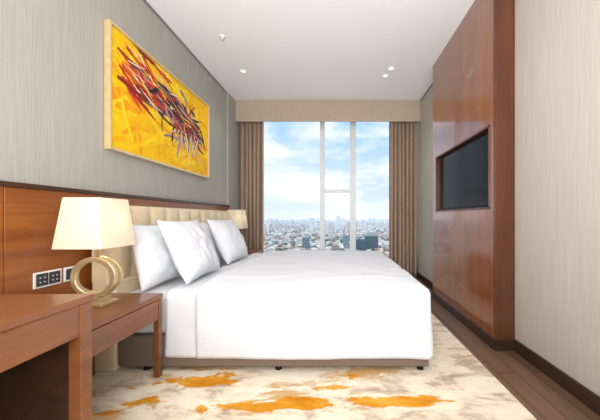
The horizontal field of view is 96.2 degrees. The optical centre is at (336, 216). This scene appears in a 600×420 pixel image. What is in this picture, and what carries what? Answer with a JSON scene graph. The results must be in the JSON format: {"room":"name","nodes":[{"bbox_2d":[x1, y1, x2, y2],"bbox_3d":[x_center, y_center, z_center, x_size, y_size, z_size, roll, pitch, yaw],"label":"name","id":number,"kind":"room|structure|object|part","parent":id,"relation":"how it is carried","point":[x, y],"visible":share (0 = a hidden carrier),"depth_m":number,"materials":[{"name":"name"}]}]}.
{"room":"hotel room","nodes":[
{"label":"hotel room","id":0,"kind":"room"},
{"bbox_2d":[0,0,225,204],"bbox_3d":[-1.780,-0.450,1.450,0.100,3.000,6.900,0,0,0],"label":"wall","id":1,"kind":"structure","parent":0,"point":[52,51],"depth_m":1.78,"materials":[{"name":"beige paint"}]},
{"bbox_2d":[0,180,229,293],"bbox_3d":[-1.700,0.428,1.135,0.057,1.220,6.067,0,0,0],"label":"wainscot panel","id":2,"kind":"object","parent":1,"relation":"attached to","point":[29,213],"visible":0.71,"depth_m":1.50,"materials":[{"name":"brown wood"}]},
{"bbox_2d":[33,268,61,289],"bbox_3d":[-1.679,0.357,1.550,0.012,0.090,0.150,0,0,0],"label":"wall socket","id":3,"kind":"object","parent":2,"relation":"attached to","point":[51,277],"visible":1,"depth_m":1.54,"materials":[{"name":"white plastic"}]},
{"bbox_2d":[63,266,73,281],"bbox_3d":[-1.679,0.357,1.685,0.012,0.090,0.090,0,0,0],"label":"light switch","id":4,"kind":"object","parent":2,"relation":"attached to","point":[67,270],"visible":0.47,"depth_m":1.65,"materials":[{"name":"white plastic"}]},
{"bbox_3d":[-1.700,-0.169,1.135,0.057,0.027,6.067,0,0,0],"label":"cap rail","id":5,"kind":"part","parent":2,"relation":"part of","materials":[{"name":"brown wood"}]},
{"bbox_2d":[104,19,209,178],"bbox_3d":[-1.702,-0.986,2.747,0.045,0.961,1.547,0,0,0],"label":"abstract painting","id":6,"kind":"object","parent":1,"relation":"attached to","point":[150,115],"visible":1,"depth_m":2.40,"materials":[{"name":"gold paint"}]},
{"bbox_2d":[143,0,226,93],"bbox_3d":[-1.724,-1.940,1.135,0.012,0.020,6.070,0,0,0],"label":"trim","id":7,"kind":"structure","parent":1,"relation":"attached to","point":[145,1],"depth_m":2.93,"materials":[{"name":"grey paint"}]},
{"bbox_2d":[226,92,239,230],"bbox_3d":[-1.715,-0.450,4.475,0.030,3.000,0.610,0,0,0],"label":"wall column","id":8,"kind":"structure","parent":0,"point":[232,127],"depth_m":4.34,"materials":[{"name":"grey paint"}]},
{"bbox_2d":[146,0,474,99],"bbox_3d":[-0.165,-2.000,1.450,3.330,0.100,6.900,0,0,0],"label":"ceiling","id":9,"kind":"structure","parent":0,"point":[287,49],"depth_m":2.98,"materials":[{"name":"paint"}]},
{"bbox_2d":[219,34,225,40],"bbox_3d":[-1.240,-1.932,2.877,0.070,0.036,0.070,0,0,0],"label":"sprinkler","id":10,"kind":"object","parent":9,"relation":"attached to","point":[222,37],"visible":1,"depth_m":2.87,"materials":[{"name":"white plastic"}]},
{"bbox_2d":[239,69,246,73],"bbox_3d":[-1.255,-1.944,3.566,0.104,0.012,0.104,0,0,0],"label":"recessed light","id":11,"kind":"object","parent":9,"relation":"in","point":[242,71],"visible":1,"depth_m":3.56,"materials":[{"name":"white plastic"}]},
{"bbox_2d":[235,100,420,121],"bbox_3d":[-0.150,-1.772,4.460,3.096,0.354,0.020,0,0,0],"label":"pelmet","id":12,"kind":"object","parent":9,"relation":"attached to","point":[245,110],"visible":1,"depth_m":4.45,"materials":[{"name":"fabric"}]},
{"bbox_2d":[387,66,394,70],"bbox_3d":[0.712,-1.944,3.500,0.104,0.012,0.104,0,0,0],"label":"recessed light","id":13,"kind":"object","parent":9,"relation":"in","point":[391,68],"visible":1,"depth_m":3.49,"materials":[{"name":"white plastic"}]},
{"bbox_3d":[-0.150,-1.917,4.620,3.090,0.064,0.040,0,0,0],"label":"rail","id":14,"kind":"object","parent":9,"relation":"attached to","visible":0},
{"bbox_2d":[240,122,263,251],"bbox_3d":[-1.478,-0.425,4.621,0.415,2.910,0.110,0,0,0],"label":"curtain","id":15,"kind":"object","parent":14,"relation":"hanging from","point":[251,133],"visible":0.66,"depth_m":4.60,"materials":[{"name":"fabric"}]},
{"bbox_2d":[389,122,416,276],"bbox_3d":[1.140,-0.425,4.623,0.470,2.910,0.105,0,0,0],"label":"curtain","id":16,"kind":"object","parent":14,"relation":"hanging from","point":[402,135],"visible":0.8,"depth_m":4.60,"materials":[{"name":"fabric"}]},
{"bbox_2d":[433,0,514,338],"bbox_3d":[1.319,-0.450,2.772,0.159,2.999,1.355,0,0,0],"label":"wall","id":17,"kind":"structure","parent":0,"point":[474,74],"depth_m":2.29,"materials":[{"name":"brown wood"}]},
{"bbox_2d":[436,124,489,211],"bbox_3d":[1.292,-0.407,2.750,0.116,0.685,1.180,0,0,0],"label":"frame","id":18,"kind":"object","parent":17,"relation":"attached to","point":[486,129],"visible":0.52,"depth_m":2.73,"materials":[{"name":"brown wood"}]},
{"bbox_2d":[441,132,487,209],"bbox_3d":[1.317,-0.406,2.750,0.069,0.638,1.130,0,0,0],"label":"television","id":19,"kind":"object","parent":18,"relation":"in","point":[464,171],"visible":0.65,"depth_m":2.64,"materials":[{"name":"black plastic"}]},
{"bbox_2d":[432,291,513,350],"bbox_3d":[1.315,1.005,2.768,0.167,0.090,1.363,0,0,0],"label":"plinth","id":20,"kind":"object","parent":17,"relation":"attached to","point":[495,344],"visible":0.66,"depth_m":2.32,"materials":[{"name":"brown wood"}]},
{"bbox_3d":[1.319,-0.450,2.104,0.159,2.999,0.019,0,0,0],"label":"panel","id":21,"kind":"part","parent":17,"relation":"part of","materials":[{"name":"brown wood"}]},
{"bbox_2d":[413,276,599,419],"bbox_3d":[-0.165,1.110,1.450,3.330,0.120,6.900,0,0,0],"label":"floor","id":22,"kind":"structure","parent":0,"point":[539,394],"depth_m":1.73,"materials":[{"name":"brown wood"}]},
{"bbox_2d":[92,313,536,419],"bbox_3d":[-0.352,1.044,1.420,2.753,0.012,6.640,0,0,0],"label":"carpet","id":23,"kind":"object","parent":22,"relation":"on","point":[454,384],"visible":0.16,"depth_m":1.59,"materials":[{"name":"beige carpet"}]},
{"bbox_2d":[0,294,93,419],"bbox_3d":[-1.282,0.658,0.208,0.804,0.760,1.516,0,0,0],"label":"desk","id":24,"kind":"object","parent":23,"relation":"on","point":[46,339],"visible":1,"depth_m":0.93,"materials":[{"name":"brown wood"}]},
{"bbox_3d":[-1.304,0.599,0.232,0.755,0.582,1.444,0,0,0],"label":"panel","id":25,"kind":"part","parent":24,"relation":"part of","materials":[{"name":"brown wood"}]},
{"bbox_2d":[92,293,162,377],"bbox_3d":[-1.415,0.769,1.474,0.539,0.538,0.567,0,0,0],"label":"nightstand","id":26,"kind":"object","parent":23,"relation":"on","point":[112,323],"visible":0.42,"depth_m":1.51,"materials":[{"name":"brown wood"}]},
{"bbox_2d":[51,197,135,307],"bbox_3d":[-1.375,0.198,1.530,0.262,0.605,0.262,0,0,0],"label":"table lamp","id":27,"kind":"object","parent":26,"relation":"on","point":[96,223],"visible":0.96,"depth_m":1.45,"materials":[{"name":"beige fabric"}]},
{"bbox_3d":[-1.375,0.033,1.530,0.262,0.275,0.262,0,0,0],"label":"lamp shade","id":28,"kind":"part","parent":27,"relation":"part of","materials":[{"name":"fabric"}]},
{"bbox_3d":[-1.375,0.177,1.530,0.032,0.120,0.032,0,0,0],"label":"stem","id":29,"kind":"part","parent":27,"relation":"part of","materials":[{"name":"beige metal"}]},
{"bbox_3d":[-1.153,0.597,1.474,0.012,0.123,0.477,0,0,0],"label":"drawer","id":30,"kind":"part","parent":26,"relation":"part of","materials":[{"name":"brown wood"}]},
{"bbox_2d":[247,249,263,254],"bbox_3d":[-1.415,0.769,3.980,0.539,0.538,0.360,0,0,0],"label":"nightstand","id":31,"kind":"object","parent":23,"relation":"on","point":[250,251],"visible":0.15,"depth_m":3.98,"materials":[{"name":"brown wood"}]},
{"bbox_2d":[227,210,247,240],"bbox_3d":[-1.500,0.198,3.990,0.262,0.605,0.262,0,0,0],"label":"table lamp","id":32,"kind":"object","parent":31,"relation":"on","point":[239,217],"visible":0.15,"depth_m":3.88,"materials":[{"name":"beige metal"}]},
{"bbox_3d":[-1.500,0.033,3.990,0.262,0.275,0.262,0,0,0],"label":"lamp shade","id":33,"kind":"part","parent":32,"relation":"part of","materials":[{"name":"fabric"}]},
{"bbox_2d":[92,206,433,371],"bbox_3d":[-0.492,0.476,2.775,2.295,1.123,2.050,0,0,0],"label":"bed","id":34,"kind":"object","parent":23,"relation":"on","point":[278,309],"visible":0.88,"depth_m":1.77,"materials":[{"name":"fabric"}]},
{"bbox_3d":[-1.558,0.734,2.772,0.165,0.608,1.995,0,0,0],"label":"headboard frame","id":35,"kind":"part","parent":34,"relation":"part of","materials":[{"name":"fabric"}]},
{"bbox_2d":[132,225,180,292],"bbox_3d":[-1.356,0.278,2.100,0.204,0.461,0.620,0,0,0],"label":"pillow","id":36,"kind":"object","parent":34,"relation":"on","point":[154,264],"visible":0.56,"depth_m":1.88,"materials":[{"name":"white fabric"}]},
{"bbox_3d":[-1.585,0.182,2.772,0.110,0.535,1.995,0,0,0],"label":"headboard","id":37,"kind":"part","parent":34,"relation":"part of","materials":[{"name":"fabric"}]},
{"bbox_2d":[106,207,228,283],"bbox_3d":[-1.530,0.182,2.772,0.060,0.535,1.995,0,0,0],"label":"headboard","id":38,"kind":"object","parent":34,"relation":"on","point":[124,255],"depth_m":2.15,"materials":[{"name":"fabric"}]},
{"bbox_3d":[-0.435,0.662,2.768,2.070,0.275,1.925,0,0,0],"label":"mattress","id":39,"kind":"part","parent":34,"relation":"part of","materials":[{"name":"white fabric"}]},
{"bbox_2d":[156,219,220,284],"bbox_3d":[-1.168,0.250,2.170,0.280,0.461,0.584,0,0,0],"label":"pillow","id":40,"kind":"object","parent":34,"relation":"on","point":[193,254],"visible":1,"depth_m":2.00,"materials":[{"name":"white fabric"}]},
{"bbox_2d":[199,222,223,260],"bbox_3d":[-1.354,0.278,2.980,0.210,0.461,0.660,0,0,0],"label":"pillow","id":41,"kind":"object","parent":34,"relation":"on","point":[205,226],"visible":0.15,"depth_m":2.78,"materials":[{"name":"white fabric"}]},
{"bbox_2d":[207,219,247,263],"bbox_3d":[-1.192,0.250,2.980,0.275,0.461,0.604,0,0,0],"label":"pillow","id":42,"kind":"object","parent":34,"relation":"on","point":[229,241],"visible":1,"depth_m":2.79,"materials":[{"name":"white fabric"}]},
{"bbox_2d":[195,250,433,359],"bbox_3d":[-0.141,0.692,2.775,1.593,0.497,2.050,0,0,0],"label":"duvet","id":43,"kind":"object","parent":34,"relation":"on","point":[274,304],"depth_m":1.76,"materials":[{"name":"white fabric"}]},
{"bbox_2d":[417,0,599,395],"bbox_3d":[1.450,-0.450,1.450,0.100,3.000,6.900,0,0,0],"label":"wall","id":44,"kind":"structure","parent":0,"point":[557,42],"depth_m":1.71,"materials":[{"name":"paint"}]},
{"bbox_2d":[417,272,432,288],"bbox_3d":[1.392,1.002,4.115,0.016,0.095,1.330,0,0,0],"label":"baseboard","id":45,"kind":"structure","parent":44,"relation":"attached to","point":[422,278],"depth_m":4.17,"materials":[{"name":"brown wood"}]},
{"bbox_2d":[420,83,432,100],"bbox_3d":[1.394,-1.940,1.275,0.012,0.020,6.350,0,0,0],"label":"trim","id":46,"kind":"structure","parent":44,"relation":"attached to","point":[432,83],"depth_m":4.14,"materials":[{"name":"grey paint"}]},
{"bbox_2d":[514,339,599,415],"bbox_3d":[1.392,1.002,0.098,0.016,0.095,3.995,0,0,0],"label":"baseboard","id":47,"kind":"structure","parent":44,"relation":"attached to","point":[579,391],"depth_m":1.64,"materials":[{"name":"brown wood"}]},
{"bbox_3d":[-0.165,0.900,4.840,3.130,0.300,0.120,0,0,0],"label":"wall","id":48,"kind":"structure","parent":0,"visible":0},
{"bbox_2d":[263,122,388,257],"bbox_3d":[-0.001,-0.600,4.830,2.799,2.700,0.060,0,0,0],"label":"frame","id":49,"kind":"object","parent":48,"relation":"attached to","point":[352,190],"visible":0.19,"depth_m":4.80,"materials":[{"name":"metal"}]},
{"label":"outside","id":50,"kind":"structure","parent":0,"visible":0},
{"bbox_2d":[264,219,388,220],"bbox_3d":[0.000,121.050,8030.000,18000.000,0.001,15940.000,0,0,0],"label":"ground","id":51,"kind":"structure","parent":50,"point":[264,219],"depth_m":8883.94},
{"bbox_2d":[264,216,388,254],"bbox_3d":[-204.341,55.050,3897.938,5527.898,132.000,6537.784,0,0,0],"label":"city buildings","id":52,"kind":"structure","parent":51,"relation":"on","point":[281,235],"depth_m":1403.59}
]}

